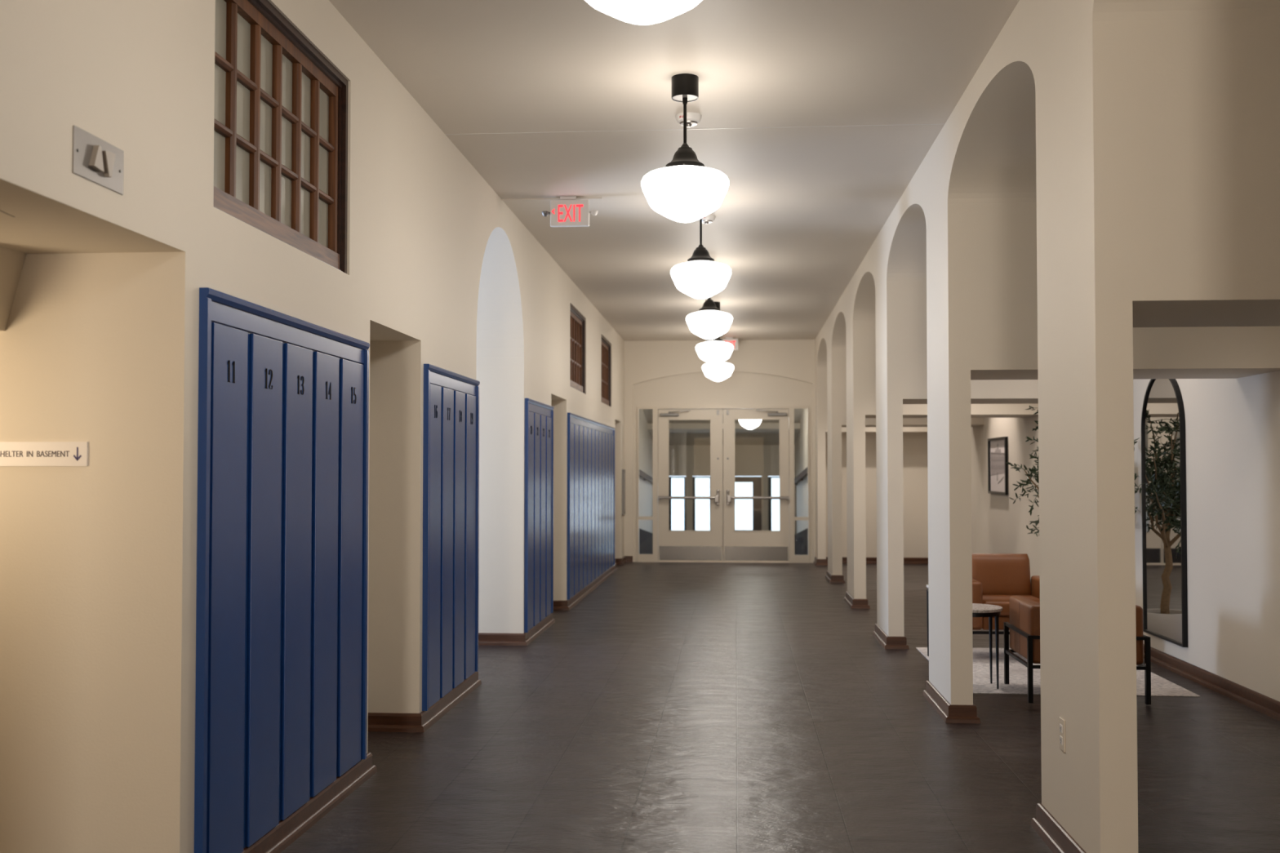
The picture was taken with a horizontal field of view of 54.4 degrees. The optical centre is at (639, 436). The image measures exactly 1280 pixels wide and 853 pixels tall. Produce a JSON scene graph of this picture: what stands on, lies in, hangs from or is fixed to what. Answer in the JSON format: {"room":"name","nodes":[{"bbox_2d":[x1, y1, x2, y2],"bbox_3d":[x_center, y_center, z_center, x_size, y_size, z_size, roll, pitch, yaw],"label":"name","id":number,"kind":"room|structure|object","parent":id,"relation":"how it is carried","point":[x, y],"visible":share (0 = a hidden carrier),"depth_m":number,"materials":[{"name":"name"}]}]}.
{"room":"school corridor","nodes":[
{"label":"school corridor","id":0,"kind":"room"},
{"bbox_2d":[0,243,35,852],"bbox_3d":[-3.112,0.270,2.617,2.090,2.500,3.190,0,-2,4],"label":"wall","id":1,"kind":"structure","parent":0,"point":[17,266],"depth_m":4.01,"materials":[{"name":"beige paint"}]},
{"bbox_2d":[0,0,624,852],"bbox_3d":[-2.958,-0.094,7.531,3.540,3.490,24.550,0,-2,4],"label":"wall","id":2,"kind":"structure","parent":0,"point":[442,273],"depth_m":4.01,"materials":[{"name":"beige paint"}]},
{"bbox_2d":[0,209,14,217],"bbox_3d":[-1.723,-0.612,3.290,0.006,0.001,0.303,0,-2,-3],"label":"trim","id":3,"kind":"structure","parent":2,"relation":"attached to","point":[0,210],"depth_m":3.40,"materials":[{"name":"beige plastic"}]},
{"bbox_2d":[0,441,88,466],"bbox_3d":[-2.008,0.056,4.013,0.470,0.078,0.008,0,-2,4],"label":"sign","id":4,"kind":"object","parent":2,"relation":"attached to","point":[11,453],"visible":1,"depth_m":4.00,"materials":[{"name":"white plastic"}]},
{"bbox_2d":[72,124,124,195],"bbox_3d":[-1.490,-0.763,3.447,0.020,0.128,0.270,0,-2,4],"label":"fire alarm","id":5,"kind":"object","parent":2,"relation":"attached to","point":[95,159],"visible":1,"depth_m":3.42,"materials":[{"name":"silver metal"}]},
{"bbox_2d":[213,0,348,273],"bbox_3d":[-1.458,-1.206,4.963,0.123,0.895,1.485,0,-2,4],"label":"window","id":6,"kind":"structure","parent":2,"relation":"in","point":[281,110],"depth_m":4.94,"materials":[{"name":"brown wood"}]},
{"bbox_2d":[193,287,369,852],"bbox_3d":[-1.363,0.507,4.963,0.034,1.950,1.800,0,-2,4],"label":"lockers","id":7,"kind":"object","parent":2,"relation":"attached to","point":[281,682],"visible":1,"depth_m":4.72,"materials":[{"name":"blue metal"}]},
{"bbox_2d":[242,752,377,852],"bbox_3d":[-2.110,1.535,4.999,1.536,0.098,2.092,0,-2,4],"label":"baseboard","id":8,"kind":"structure","parent":2,"relation":"attached to","point":[290,829],"depth_m":5.12,"materials":[{"name":"brown wood"}]},
{"bbox_2d":[368,671,481,732],"bbox_3d":[-2.917,1.609,7.793,3.576,0.098,1.562,0,-2,4],"label":"baseboard","id":9,"kind":"structure","parent":2,"relation":"attached to","point":[421,722],"depth_m":6.93,"materials":[{"name":"brown wood"}]},
{"bbox_2d":[422,364,479,711],"bbox_3d":[-1.152,0.580,7.694,0.034,1.950,1.390,0,-2,4],"label":"lockers","id":10,"kind":"object","parent":2,"relation":"attached to","point":[451,420],"visible":1,"depth_m":7.57,"materials":[{"name":"blue metal"}]},
{"bbox_2d":[478,613,555,645],"bbox_3d":[-2.653,1.700,11.202,3.576,0.098,1.602,0,-2,4],"label":"baseboard","id":11,"kind":"structure","parent":2,"relation":"attached to","point":[484,638],"depth_m":10.31,"materials":[{"name":"brown wood"}]},
{"bbox_2d":[524,398,554,632],"bbox_3d":[-0.890,0.671,11.083,0.034,1.950,1.450,0,-2,4],"label":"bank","id":12,"kind":"object","parent":2,"relation":"attached to","point":[539,416],"visible":1,"depth_m":10.93,"materials":[{"name":"blue paint"}]},
{"bbox_2d":[569,304,585,393],"bbox_3d":[-0.762,-0.966,13.956,0.123,0.895,1.410,0,-2,4],"label":"window","id":13,"kind":"structure","parent":2,"relation":"in","point":[577,357],"depth_m":14.25,"materials":[{"name":"brown wood"}]},
{"bbox_2d":[553,563,617,610],"bbox_3d":[-0.795,1.815,15.510,0.536,0.098,5.282,0,-2,4],"label":"baseboard","id":14,"kind":"structure","parent":2,"relation":"attached to","point":[567,605],"depth_m":14.13,"materials":[{"name":"brown wood"}]},
{"bbox_2d":[566,412,615,599],"bbox_3d":[-0.557,0.785,15.378,0.034,1.950,4.830,0,-2,4],"label":"lockers","id":15,"kind":"object","parent":2,"relation":"attached to","point":[590,443],"visible":1,"depth_m":14.81,"materials":[{"name":"blue metal"}]},
{"bbox_2d":[601,335,610,406],"bbox_3d":[-0.527,-0.885,16.981,0.123,0.895,1.360,0,-2,4],"label":"window","id":16,"kind":"structure","parent":2,"relation":"in","point":[606,345],"depth_m":17.36,"materials":[{"name":"brown wood"}]},
{"bbox_2d":[622,469,625,515],"bbox_3d":[-0.252,0.856,19.331,0.033,0.700,0.260,0,-2,4],"label":"panel","id":17,"kind":"object","parent":2,"relation":"attached to","point":[623,470],"visible":1,"depth_m":19.21,"materials":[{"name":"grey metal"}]},
{"bbox_2d":[614,555,632,564],"bbox_3d":[-0.451,1.917,19.305,0.635,0.098,0.586,0,-2,4],"label":"baseboard","id":18,"kind":"structure","parent":2,"relation":"attached to","point":[624,559],"depth_m":19.29,"materials":[{"name":"brown wood"}]},
{"bbox_2d":[328,0,1019,341],"bbox_3d":[-0.438,-1.944,7.360,10.000,0.200,25.100,0,-2,4],"label":"ceiling","id":19,"kind":"structure","parent":0,"point":[801,210],"depth_m":7.21,"materials":[{"name":"beige paint"}]},
{"bbox_2d":[501,196,601,200],"bbox_3d":[-0.665,-1.787,9.345,0.760,0.009,0.020,0,-2,4],"label":"trim","id":20,"kind":"structure","parent":19,"relation":"attached to","point":[553,198],"depth_m":9.35,"materials":[{"name":"beige paint"}]},
{"bbox_2d":[541,195,598,226],"bbox_3d":[-0.523,-1.682,9.295,0.426,0.222,0.073,0,-2,4],"label":"exit sign","id":21,"kind":"object","parent":19,"relation":"hanging from","point":[567,211],"visible":1,"depth_m":9.27,"materials":[{"name":"white plastic"}]},
{"bbox_2d":[585,0,701,24],"bbox_3d":[0.010,-1.568,3.573,0.457,0.755,0.457,0,-2,4],"label":"pendant lamp","id":22,"kind":"object","parent":19,"relation":"hanging from","point":[634,11],"visible":1,"depth_m":3.53,"materials":[{"name":"white glass"}]},
{"bbox_2d":[640,73,728,222],"bbox_3d":[0.234,-1.491,6.463,0.457,0.755,0.457,0,-2,4],"label":"pendant lamp","id":23,"kind":"object","parent":19,"relation":"hanging from","point":[685,190],"visible":1,"depth_m":6.34,"materials":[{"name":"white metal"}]},
{"bbox_2d":[675,111,702,127],"bbox_3d":[0.280,-1.817,7.171,0.154,0.064,0.154,0,-2,4],"label":"fire alarm strobe","id":24,"kind":"object","parent":19,"relation":"attached to","point":[692,118],"visible":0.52,"depth_m":7.12,"materials":[{"name":"white plastic"}]},
{"bbox_2d":[444,123,945,134],"bbox_3d":[0.306,-1.841,7.448,2.990,0.002,0.006,0,-2,4],"label":"trim","id":25,"kind":"structure","parent":19,"relation":"attached to","point":[940,123],"depth_m":7.45,"materials":[{"name":"white plastic"}]},
{"bbox_2d":[670,217,731,298],"bbox_3d":[0.458,-1.414,9.354,0.457,0.755,0.457,0,-2,4],"label":"pendant lamp","id":26,"kind":"object","parent":19,"relation":"hanging from","point":[700,277],"visible":0.88,"depth_m":9.20,"materials":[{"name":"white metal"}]},
{"bbox_2d":[698,214,715,224],"bbox_3d":[0.535,-1.743,10.018,0.146,0.061,0.146,0,-2,4],"label":"fire alarm strobe","id":27,"kind":"object","parent":19,"relation":"attached to","point":[708,219],"visible":0.73,"depth_m":9.97,"materials":[{"name":"white plastic"}]},
{"bbox_2d":[685,297,732,339],"bbox_3d":[0.681,-1.337,12.244,0.457,0.755,0.457,0,-2,4],"label":"pendant lamp","id":28,"kind":"object","parent":19,"relation":"hanging from","point":[709,322],"visible":0.87,"depth_m":12.09,"materials":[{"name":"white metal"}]},
{"bbox_2d":[695,301,733,364],"bbox_3d":[0.905,-1.259,15.134,0.457,0.755,0.457,0,-2,4],"label":"pendant lamp","id":29,"kind":"object","parent":19,"relation":"hanging from","point":[713,351],"visible":0.67,"depth_m":14.98,"materials":[{"name":"white glass"}]},
{"bbox_2d":[702,334,733,381],"bbox_3d":[1.129,-1.182,18.024,0.457,0.755,0.457,0,-2,4],"label":"pendant lamp","id":30,"kind":"object","parent":19,"relation":"hanging from","point":[720,371],"visible":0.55,"depth_m":17.86,"materials":[{"name":"white glass"}]},
{"bbox_2d":[721,337,737,350],"bbox_3d":[1.377,-1.430,19.146,0.263,0.200,0.063,0,-2,4],"label":"exit sign","id":31,"kind":"object","parent":19,"relation":"hanging from","point":[734,342],"visible":0.65,"depth_m":19.12,"materials":[{"name":"white plastic"}]},
{"bbox_2d":[639,408,807,555],"bbox_3d":[1.542,1.018,23.156,3.400,5.300,6.950,0,-2,4],"label":"wall","id":32,"kind":"structure","parent":0,"point":[689,461],"depth_m":26.36,"materials":[{"name":"beige paint"}]},
{"bbox_2d":[639,528,653,554],"bbox_3d":[0.075,2.375,23.409,0.030,1.700,6.200,0,-2,4],"label":"window","id":33,"kind":"structure","parent":32,"relation":"attached to","point":[646,538],"depth_m":23.76,"materials":[{"name":"grey glass"}]},
{"bbox_2d":[639,469,653,484],"bbox_3d":[0.101,0.759,23.400,0.090,0.390,5.905,0,-2,4],"label":"handrail","id":34,"kind":"object","parent":32,"relation":"attached to","point":[646,477],"visible":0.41,"depth_m":22.97,"materials":[{"name":"grey metal"}]},
{"bbox_2d":[668,476,686,530],"bbox_3d":[0.800,2.098,26.521,0.371,2.500,0.060,0,-2,4],"label":"window","id":35,"kind":"structure","parent":32,"relation":"in","point":[669,477],"depth_m":26.52,"materials":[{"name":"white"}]},
{"bbox_2d":[693,476,710,530],"bbox_3d":[1.332,2.097,26.480,0.417,2.500,0.060,0,-2,4],"label":"window","id":36,"kind":"structure","parent":32,"relation":"in","point":[694,477],"depth_m":26.48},
{"bbox_2d":[734,476,761,530],"bbox_3d":[2.262,2.095,26.408,0.637,2.500,0.060,0,-2,4],"label":"door","id":37,"kind":"structure","parent":32,"relation":"in","point":[757,481],"depth_m":26.38,"materials":[{"name":"brown"}]},
{"bbox_2d":[768,476,779,530],"bbox_3d":[2.874,2.094,26.360,0.313,2.500,0.060,0,-2,4],"label":"window","id":38,"kind":"structure","parent":32,"relation":"in","point":[769,477],"depth_m":26.36,"materials":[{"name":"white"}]},
{"bbox_2d":[794,466,807,484],"bbox_3d":[3.003,0.753,23.176,0.090,0.390,5.905,0,-2,4],"label":"handrail","id":39,"kind":"object","parent":32,"relation":"attached to","point":[799,477],"visible":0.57,"depth_m":22.60,"materials":[{"name":"grey metal"}]},
{"bbox_2d":[794,528,808,555],"bbox_3d":[3.036,2.369,23.180,0.030,1.700,6.200,0,-2,4],"label":"window","id":40,"kind":"structure","parent":32,"relation":"attached to","point":[801,539],"depth_m":23.24,"materials":[{"name":"grey glass"}]},
{"bbox_2d":[643,408,803,444],"bbox_3d":[1.534,-0.674,23.102,3.000,1.520,6.750,0,-2,4],"label":"ceiling","id":41,"kind":"structure","parent":0,"point":[681,432],"depth_m":24.69,"materials":[{"name":"beige paint"}]},
{"bbox_2d":[738,419,761,429],"bbox_3d":[1.977,-0.355,22.331,0.420,0.440,0.420,0,-2,4],"label":"lamp","id":42,"kind":"object","parent":41,"relation":"hanging from","point":[748,424],"visible":0.44,"depth_m":22.19,"materials":[{"name":"white glass"}]},
{"bbox_2d":[624,339,928,563],"bbox_3d":[2.064,0.226,19.550,5.620,3.490,0.200,0,-2,4],"label":"wall","id":43,"kind":"structure","parent":0,"point":[766,372],"depth_m":19.54,"materials":[{"name":"beige paint"}]},
{"bbox_2d":[657,408,722,561],"bbox_3d":[0.792,0.761,19.584,1.014,2.398,0.144,0,-2,4],"label":"door","id":44,"kind":"structure","parent":43,"relation":"in","point":[673,545],"depth_m":19.60,"materials":[{"name":"beige paint"}]},
{"bbox_2d":[637,406,809,563],"bbox_3d":[1.306,0.748,19.595,2.700,2.450,0.100,0,-2,4],"label":"trim","id":45,"kind":"structure","parent":43,"relation":"attached to","point":[653,557],"depth_m":19.54,"materials":[{"name":"beige paint"}]},
{"bbox_2d":[723,408,789,562],"bbox_3d":[1.818,0.759,19.505,1.024,2.398,0.144,0,-2,4],"label":"door","id":46,"kind":"structure","parent":43,"relation":"in","point":[738,545],"depth_m":19.52,"materials":[{"name":"beige paint"}]},
{"bbox_2d":[826,556,928,564],"bbox_3d":[3.757,1.915,19.255,1.805,0.098,0.036,0,-2,4],"label":"baseboard","id":47,"kind":"structure","parent":43,"relation":"attached to","point":[868,560],"depth_m":19.23,"materials":[{"name":"brown wood"}]},
{"bbox_2d":[280,555,1279,852],"bbox_3d":[-0.878,1.765,8.048,11.000,0.200,26.600,0,-2,4],"label":"floor","id":48,"kind":"structure","parent":0,"point":[675,707],"depth_m":6.53,"materials":[{"name":"tile"}]},
{"bbox_2d":[915,647,1199,697],"bbox_3d":[2.915,1.689,9.050,1.500,0.006,2.080,0,-2,4],"label":"area rug","id":49,"kind":"object","parent":48,"relation":"on","point":[1018,673],"visible":0.45,"depth_m":8.55,"materials":[{"name":"grey carpet"}]},
{"bbox_2d":[926,584,928,656],"bbox_3d":[2.351,1.423,9.613,0.270,0.555,0.270,0,-2,4],"label":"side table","id":50,"kind":"object","parent":49,"relation":"on","point":[927,610],"visible":0.14,"depth_m":9.65,"materials":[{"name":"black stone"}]},
{"bbox_2d":[972,603,1002,688],"bbox_3d":[2.217,1.402,8.335,0.410,0.530,0.410,0,-2,4],"label":"side table","id":51,"kind":"object","parent":49,"relation":"on","point":[988,611],"visible":0.5,"depth_m":8.22,"materials":[{"name":"white stone"}]},
{"bbox_2d":[972,553,1039,634],"bbox_3d":[2.859,1.318,9.694,0.738,0.770,0.743,0,-2,4],"label":"leather armchair","id":52,"kind":"object","parent":49,"relation":"on","point":[996,577],"visible":0.31,"depth_m":9.93,"materials":[{"name":"brown leather"}]},
{"bbox_2d":[982,595,1039,616],"bbox_3d":[2.854,1.304,9.632,0.494,0.115,0.530,0,-2,4],"label":"seat cushion","id":53,"kind":"object","parent":52,"relation":"on","point":[1003,601],"depth_m":9.45,"materials":[{"name":"leather"}]},
{"bbox_2d":[1004,595,1151,705],"bbox_3d":[2.802,1.274,8.029,0.738,0.770,0.743,0,-2,4],"label":"leather armchair","id":54,"kind":"object","parent":49,"relation":"on","point":[1024,625],"visible":0.37,"depth_m":7.75,"materials":[{"name":"brown leather"}]},
{"bbox_2d":[1006,405,1143,537],"bbox_3d":[3.474,0.725,10.085,0.929,1.988,1.116,0,-2,4],"label":"tree","id":55,"kind":"object","parent":48,"relation":"on","point":[1028,481],"visible":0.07,"depth_m":10.30,"materials":[{"name":"green plant"}]},
{"bbox_2d":[814,0,1279,852],"bbox_3d":[2.769,-0.099,7.341,1.930,3.490,24.045,0,-2,4],"label":"wall","id":56,"kind":"structure","parent":0,"point":[1096,211],"depth_m":4.75,"materials":[{"name":"beige paint"}]},
{"bbox_2d":[813,556,827,565],"bbox_3d":[2.778,1.911,19.106,0.197,0.098,0.486,0,-2,4],"label":"baseboard","id":57,"kind":"structure","parent":56,"relation":"attached to","point":[817,562],"depth_m":18.88,"materials":[{"name":"brown wood"}]},
{"bbox_2d":[825,569,845,582],"bbox_3d":[2.569,1.839,16.408,0.197,0.098,0.892,0,-2,4],"label":"baseboard","id":58,"kind":"structure","parent":56,"relation":"attached to","point":[830,578],"depth_m":15.98,"materials":[{"name":"brown wood"}]},
{"bbox_2d":[844,591,870,608],"bbox_3d":[2.341,1.761,13.463,0.197,0.098,0.892,0,-2,4],"label":"baseboard","id":59,"kind":"structure","parent":56,"relation":"attached to","point":[853,603],"depth_m":13.04,"materials":[{"name":"brown wood"}]},
{"bbox_2d":[872,623,909,649],"bbox_3d":[2.113,1.682,10.517,0.197,0.098,0.892,0,-2,4],"label":"baseboard","id":60,"kind":"structure","parent":56,"relation":"attached to","point":[886,642],"depth_m":10.09,"materials":[{"name":"brown wood"}]},
{"bbox_2d":[922,680,980,723],"bbox_3d":[1.885,1.603,7.572,0.197,0.098,0.892,0,-2,4],"label":"baseboard","id":61,"kind":"structure","parent":56,"relation":"attached to","point":[949,713],"depth_m":7.15,"materials":[{"name":"brown wood"}]},
{"bbox_2d":[1031,803,1085,852],"bbox_3d":[1.657,1.525,4.627,0.197,0.098,0.892,0,-2,4],"label":"baseboard","id":62,"kind":"structure","parent":56,"relation":"attached to","point":[1048,828],"depth_m":4.78,"materials":[{"name":"brown wood"}]},
{"bbox_2d":[1058,716,1065,752],"bbox_3d":[1.596,1.126,4.708,0.009,0.120,0.072,0,-2,4],"label":"wall outlet","id":63,"kind":"object","parent":56,"relation":"attached to","point":[1061,722],"visible":1,"depth_m":4.69,"materials":[{"name":"beige paint"}]},
{"bbox_2d":[1059,724,1062,733],"bbox_3d":[1.593,1.104,4.708,0.004,0.030,0.034,0,-2,4],"label":"socket","id":64,"kind":"object","parent":63,"relation":"attached to","point":[1060,725],"depth_m":4.71,"materials":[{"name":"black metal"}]},
{"bbox_2d":[1059,735,1062,745],"bbox_3d":[1.593,1.148,4.707,0.004,0.030,0.034,0,-2,4],"label":"socket","id":65,"kind":"object","parent":63,"relation":"attached to","point":[1060,736],"depth_m":4.71,"materials":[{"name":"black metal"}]},
{"bbox_2d":[971,370,1279,702],"bbox_3d":[3.812,-0.108,7.007,0.200,3.490,24.950,0,-2,4],"label":"wall","id":66,"kind":"structure","parent":0,"point":[1233,425],"depth_m":8.16,"materials":[{"name":"beige paint"}]},
{"bbox_2d":[987,436,1008,494],"bbox_3d":[4.313,0.350,15.008,0.035,0.680,1.000,0,-2,4],"label":"framed photograph","id":67,"kind":"object","parent":66,"relation":"attached to","point":[997,447],"visible":1,"depth_m":15.01,"materials":[{"name":"black metal"}]},
{"bbox_2d":[990,439,1004,492],"bbox_3d":[4.324,0.350,15.007,0.006,0.620,0.940,0,-2,4],"label":"print","id":68,"kind":"object","parent":67,"relation":"attached to","point":[997,446],"depth_m":15.03,"materials":[{"name":"white paper"}]},
{"bbox_2d":[1141,378,1187,647],"bbox_3d":[3.864,0.503,9.194,0.035,1.975,0.860,0,-2,4],"label":"arched mirror","id":69,"kind":"object","parent":66,"relation":"attached to","point":[1163,442],"visible":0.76,"depth_m":9.16,"materials":[{"name":"mirror"}]},
{"bbox_2d":[1143,644,1279,721],"bbox_3d":[3.694,1.587,6.971,0.036,0.098,24.550,0,-2,4],"label":"baseboard","id":70,"kind":"structure","parent":66,"relation":"attached to","point":[1264,704],"depth_m":8.12,"materials":[{"name":"brown wood"}]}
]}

